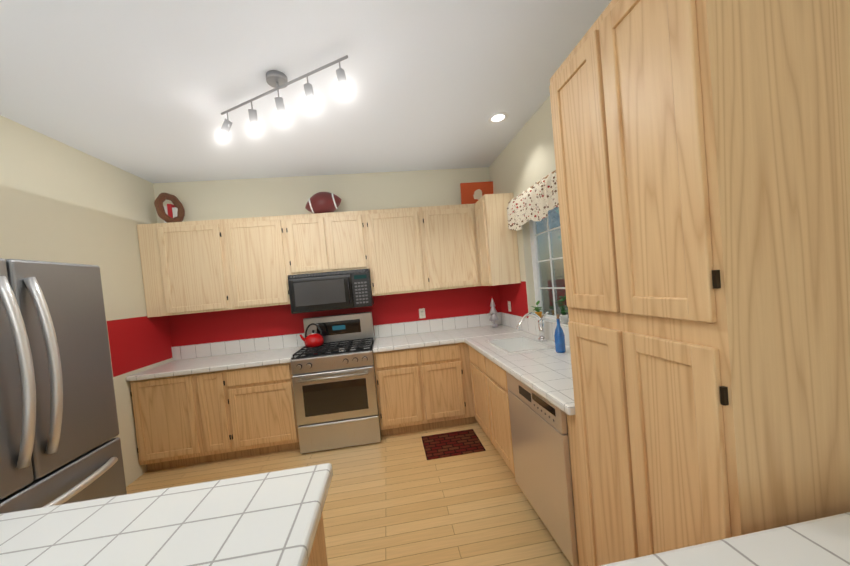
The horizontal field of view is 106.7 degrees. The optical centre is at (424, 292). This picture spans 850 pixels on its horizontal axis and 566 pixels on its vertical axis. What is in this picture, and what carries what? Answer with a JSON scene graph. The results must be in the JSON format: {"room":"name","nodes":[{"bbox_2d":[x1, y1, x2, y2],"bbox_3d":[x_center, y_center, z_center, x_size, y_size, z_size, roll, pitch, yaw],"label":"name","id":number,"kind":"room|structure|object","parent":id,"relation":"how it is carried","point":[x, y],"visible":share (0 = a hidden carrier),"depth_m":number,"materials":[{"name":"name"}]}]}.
{"room":"kitchen","nodes":[
{"label":"kitchen","id":0,"kind":"room"},
{"bbox_2d":[0,115,172,486],"bbox_3d":[-2.508,0.296,0.627,0.150,2.830,5.600,-5,2,-7],"label":"wall","id":1,"kind":"structure","parent":0,"point":[60,202],"depth_m":2.67,"materials":[{"name":"paint"}]},
{"bbox_2d":[0,0,611,182],"bbox_3d":[-0.728,-1.325,0.821,4.020,0.060,5.900,-5,2,-7],"label":"ceiling","id":2,"kind":"structure","parent":0,"point":[151,91],"depth_m":1.94,"materials":[{"name":"white paint"}]},
{"bbox_2d":[219,55,348,139],"bbox_3d":[-0.902,-1.175,1.926,0.930,0.264,0.553,-5,2,-7],"label":"track light","id":3,"kind":"object","parent":2,"relation":"attached to","point":[276,80],"visible":1,"depth_m":1.90,"materials":[{"name":"silver metal"}]},
{"bbox_2d":[488,112,507,123],"bbox_3d":[0.614,-1.465,2.656,0.170,0.006,0.170,-5,2,-7],"label":"recessed light","id":4,"kind":"object","parent":2,"relation":"in","point":[498,117],"visible":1,"depth_m":2.65,"materials":[{"name":"white plastic"}]},
{"bbox_2d":[153,167,500,360],"bbox_3d":[-0.947,0.068,3.713,4.020,2.830,0.150,-5,2,-7],"label":"wall","id":5,"kind":"structure","parent":0,"point":[232,199],"depth_m":3.58,"materials":[{"name":"paint"}]},
{"bbox_2d":[149,219,232,315],"bbox_3d":[-2.331,-0.253,3.296,0.625,0.916,0.318,-5,2,-7],"label":"upper cabinet","id":6,"kind":"object","parent":5,"relation":"attached to","point":[189,267],"depth_m":3.14,"materials":[{"name":"brown wood"}]},
{"bbox_2d":[154,193,184,222],"bbox_3d":[-2.633,-0.845,3.235,0.174,0.321,0.327,-5,2,-7],"label":"basket","id":7,"kind":"object","parent":6,"relation":"on","point":[169,213],"visible":0.83,"depth_m":3.26,"materials":[{"name":"wicker"}]},
{"bbox_2d":[221,215,289,308],"bbox_3d":[-1.728,-0.310,3.369,0.594,0.916,0.318,-5,2,-7],"label":"upper cabinet","id":8,"kind":"object","parent":5,"relation":"attached to","point":[256,255],"depth_m":3.22,"materials":[{"name":"brown wood"}]},
{"bbox_2d":[285,212,336,274],"bbox_3d":[-1.211,-0.509,3.430,0.478,0.619,0.318,-5,2,-7],"label":"upper cabinet","id":9,"kind":"object","parent":5,"relation":"attached to","point":[308,237],"depth_m":3.28,"materials":[{"name":"brown wood"}]},
{"bbox_2d":[287,268,373,313],"bbox_3d":[-0.989,-0.017,3.406,0.814,0.394,0.433,-5,2,-7],"label":"microwave","id":10,"kind":"object","parent":9,"relation":"attached to","point":[325,291],"visible":1,"depth_m":3.22,"materials":[{"name":"black metal"}]},
{"bbox_2d":[171,312,501,359],"bbox_3d":[-0.898,0.489,3.639,3.710,0.148,0.012,-5,2,-7],"label":"backsplash","id":11,"kind":"structure","parent":5,"relation":"attached to","point":[186,352],"depth_m":3.56,"materials":[{"name":"white tile"}]},
{"bbox_2d":[333,210,368,270],"bbox_3d":[-0.874,-0.541,3.471,0.477,0.619,0.318,-5,2,-7],"label":"upper cabinet","id":12,"kind":"object","parent":5,"relation":"attached to","point":[350,235],"depth_m":3.33,"materials":[{"name":"brown wood"}]},
{"bbox_2d":[305,192,341,213],"bbox_3d":[-1.101,-0.959,3.431,0.394,0.256,0.250,-5,2,-7],"label":"decor","id":13,"kind":"object","parent":12,"relation":"on","point":[323,202],"visible":0.79,"depth_m":3.35,"materials":[{"name":"leather"}]},
{"bbox_2d":[365,207,428,295],"bbox_3d":[-0.327,-0.444,3.539,0.600,0.916,0.318,-5,2,-7],"label":"upper cabinet","id":14,"kind":"object","parent":5,"relation":"attached to","point":[397,265],"depth_m":3.39,"materials":[{"name":"brown wood"}]},
{"bbox_2d":[419,308,425,317],"bbox_3d":[-0.033,0.249,3.748,0.072,0.116,0.008,-5,2,-7],"label":"electrical outlet plate","id":15,"kind":"object","parent":5,"relation":"attached to","point":[422,313],"visible":1,"depth_m":3.75,"materials":[{"name":"beige plastic"}]},
{"bbox_2d":[421,204,480,290],"bbox_3d":[0.267,-0.500,3.612,0.601,0.916,0.318,-5,2,-7],"label":"upper cabinet","id":16,"kind":"object","parent":5,"relation":"attached to","point":[450,235],"depth_m":3.46,"materials":[{"name":"brown wood"}]},
{"bbox_2d":[460,181,492,203],"bbox_3d":[0.624,-1.147,3.745,0.400,0.300,0.066,-5,2,-7],"label":"framed picture","id":17,"kind":"object","parent":16,"relation":"on","point":[473,192],"visible":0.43,"depth_m":3.72,"materials":[{"name":"paint"}]},
{"bbox_2d":[126,422,571,565],"bbox_3d":[-0.464,1.552,0.899,4.020,0.060,5.900,-5,2,-7],"label":"floor","id":18,"kind":"structure","parent":0,"point":[397,500],"depth_m":2.17,"materials":[{"name":"brown wood"}]},
{"bbox_2d":[0,258,126,513],"bbox_3d":[-2.022,0.767,1.315,0.876,1.765,0.868,-5,2,-7],"label":"fridge","id":19,"kind":"object","parent":18,"relation":"on","point":[60,444],"visible":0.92,"depth_m":1.44,"materials":[{"name":"silver metal"}]},
{"bbox_2d":[130,376,201,470],"bbox_3d":[-2.378,1.197,3.165,0.537,0.875,0.614,-5,2,-7],"label":"base cabinet","id":20,"kind":"object","parent":18,"relation":"on","point":[165,411],"depth_m":2.87,"materials":[{"name":"brown wood"}]},
{"bbox_2d":[126,344,304,380],"bbox_3d":[-1.989,0.698,3.191,1.405,0.045,0.640,-5,2,-7],"label":"countertop","id":21,"kind":"structure","parent":20,"relation":"on","point":[277,355],"depth_m":2.99,"materials":[{"name":"white tile"}]},
{"bbox_2d":[194,372,241,462],"bbox_3d":[-1.947,1.156,3.217,0.334,0.875,0.614,-5,2,-7],"label":"base cabinet","id":22,"kind":"object","parent":18,"relation":"on","point":[204,408],"depth_m":2.92,"materials":[{"name":"brown wood"}]},
{"bbox_2d":[234,360,299,456],"bbox_3d":[-1.591,1.122,3.260,0.681,0.875,0.614,-5,2,-7],"label":"base cabinet","id":23,"kind":"object","parent":18,"relation":"on","point":[267,423],"depth_m":2.97,"materials":[{"name":"brown wood"}]},
{"bbox_2d":[291,312,380,453],"bbox_3d":[-0.886,0.876,3.263,0.754,1.235,0.722,-5,2,-7],"label":"range","id":24,"kind":"object","parent":18,"relation":"on","point":[335,390],"visible":0.96,"depth_m":3.00,"materials":[{"name":"silver metal"}]},
{"bbox_2d":[300,323,323,347],"bbox_3d":[-1.204,0.450,3.355,0.244,0.244,0.202,-5,2,-7],"label":"kettle","id":25,"kind":"object","parent":24,"relation":"on","point":[313,339],"visible":1,"depth_m":3.31,"materials":[{"name":"red metal"}]},
{"bbox_2d":[373,348,433,435],"bbox_3d":[-0.249,0.994,3.423,0.516,0.875,0.614,-5,2,-7],"label":"base cabinet","id":26,"kind":"object","parent":18,"relation":"on","point":[405,405],"depth_m":3.13,"materials":[{"name":"brown wood"}]},
{"bbox_2d":[374,324,521,351],"bbox_3d":[0.219,0.488,3.460,1.545,0.045,0.640,-5,2,-7],"label":"countertop","id":27,"kind":"structure","parent":26,"relation":"on","point":[456,336],"depth_m":3.32,"materials":[{"name":"white tile"}]},
{"bbox_2d":[489,296,498,326],"bbox_3d":[0.799,0.223,3.703,0.120,0.361,0.120,-5,2,-7],"label":"tree ornament","id":28,"kind":"object","parent":27,"relation":"on","point":[493,316],"visible":1,"depth_m":3.68,"materials":[{"name":"silver metal"}]},
{"bbox_2d":[0,463,849,565],"bbox_3d":[-0.435,1.073,0.227,3.695,0.925,1.675,-5,2,-7],"label":"countertop","id":29,"kind":"structure","parent":18,"relation":"on","point":[274,518],"depth_m":0.80,"materials":[{"name":"tile"}]},
{"bbox_2d":[426,344,469,428],"bbox_3d":[0.104,0.960,3.466,0.491,0.875,0.614,-5,2,-7],"label":"base cabinet","id":30,"kind":"object","parent":18,"relation":"on","point":[447,382],"depth_m":3.18,"materials":[{"name":"brown wood"}]},
{"bbox_2d":[422,429,485,459],"bbox_3d":[0.247,1.397,2.926,0.520,0.008,0.415,-5,2,-7],"label":"mat","id":31,"kind":"object","parent":18,"relation":"on","point":[449,444],"visible":1,"depth_m":2.90,"materials":[{"name":"red fabric"}]},
{"bbox_2d":[462,344,476,422],"bbox_3d":[0.657,0.908,3.533,0.741,0.875,0.614,-5,2,-7],"label":"base cabinet","id":32,"kind":"object","parent":18,"relation":"on","point":[466,371],"depth_m":3.22,"materials":[{"name":"brown wood"}]},
{"bbox_2d":[464,312,586,565],"bbox_3d":[0.812,0.821,2.609,0.640,1.068,2.444,-5,2,-7],"label":"base cabinet","id":33,"kind":"object","parent":18,"relation":"on","point":[530,360],"visible":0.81,"depth_m":2.29,"materials":[{"name":"brown wood"}]},
{"bbox_2d":[517,311,548,340],"bbox_3d":[0.906,0.295,2.666,0.255,0.254,0.111,-5,2,-7],"label":"faucet","id":34,"kind":"object","parent":33,"relation":"on","point":[541,330],"visible":1,"depth_m":2.68,"materials":[{"name":"silver metal"}]},
{"bbox_2d":[554,314,565,352],"bbox_3d":[0.961,0.293,2.263,0.070,0.269,0.070,-5,2,-7],"label":"bottle","id":35,"kind":"object","parent":33,"relation":"on","point":[559,339],"visible":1,"depth_m":2.24,"materials":[{"name":"blue glass"}]},
{"bbox_2d":[506,372,578,565],"bbox_3d":[0.914,0.934,1.828,0.598,0.868,0.666,-5,2,-7],"label":"dishwasher","id":36,"kind":"object","parent":18,"relation":"on","point":[541,451],"visible":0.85,"depth_m":1.66,"materials":[{"name":"silver metal"}]},
{"bbox_2d":[549,0,849,565],"bbox_3d":[0.952,0.234,1.067,0.624,2.295,0.630,-5,2,-7],"label":"pantry cabinet","id":37,"kind":"object","parent":18,"relation":"on","point":[702,154],"visible":1,"depth_m":0.75,"materials":[{"name":"brown wood"}]},
{"bbox_2d":[489,96,568,345],"bbox_3d":[1.317,-0.069,1.092,0.150,2.830,5.600,-5,2,-7],"label":"wall","id":38,"kind":"structure","parent":0,"point":[524,160],"depth_m":3.09,"materials":[{"name":"paint"}]},
{"bbox_2d":[473,193,520,285],"bbox_3d":[0.754,-0.538,3.356,0.319,0.916,0.344,-5,2,-7],"label":"upper cabinet","id":39,"kind":"object","parent":38,"relation":"attached to","point":[497,245],"depth_m":3.19,"materials":[{"name":"brown wood"}]},
{"bbox_2d":[508,301,510,311],"bbox_3d":[0.955,0.158,3.580,0.008,0.116,0.072,-5,2,-7],"label":"electrical outlet plate","id":40,"kind":"object","parent":38,"relation":"attached to","point":[509,305],"visible":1,"depth_m":3.57,"materials":[{"name":"beige plastic"}]},
{"bbox_2d":[507,169,558,230],"bbox_3d":[0.944,-0.741,2.527,0.114,0.332,1.340,-5,2,-7],"label":"valance curtain","id":41,"kind":"object","parent":38,"relation":"attached to","point":[537,201],"visible":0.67,"depth_m":2.59,"materials":[{"name":"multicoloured fabric"}]},
{"bbox_2d":[528,316,567,326],"bbox_3d":[1.129,0.254,2.510,0.088,0.013,1.206,-5,2,-7],"label":"window sill","id":42,"kind":"structure","parent":38,"relation":"attached to","point":[553,321],"depth_m":2.72,"materials":[{"name":"white tile"}]},
{"bbox_2d":[531,301,541,317],"bbox_3d":[1.061,0.159,2.985,0.087,0.162,0.137,-5,2,-7],"label":"plant","id":43,"kind":"object","parent":42,"relation":"on","point":[538,312],"visible":0.92,"depth_m":2.96,"materials":[{"name":"green plant"}]},
{"bbox_2d":[555,295,567,322],"bbox_3d":[1.105,0.131,2.541,0.102,0.233,0.175,-5,2,-7],"label":"plant","id":44,"kind":"object","parent":42,"relation":"on","point":[564,317],"visible":0.94,"depth_m":2.52,"materials":[{"name":"green plant"}]},
{"bbox_2d":[529,207,568,321],"bbox_3d":[1.147,-0.285,2.504,0.055,1.085,1.210,-5,2,-7],"label":"window","id":45,"kind":"structure","parent":38,"relation":"in","point":[547,260],"depth_m":2.86,"materials":[{"name":"glass"}]}
]}

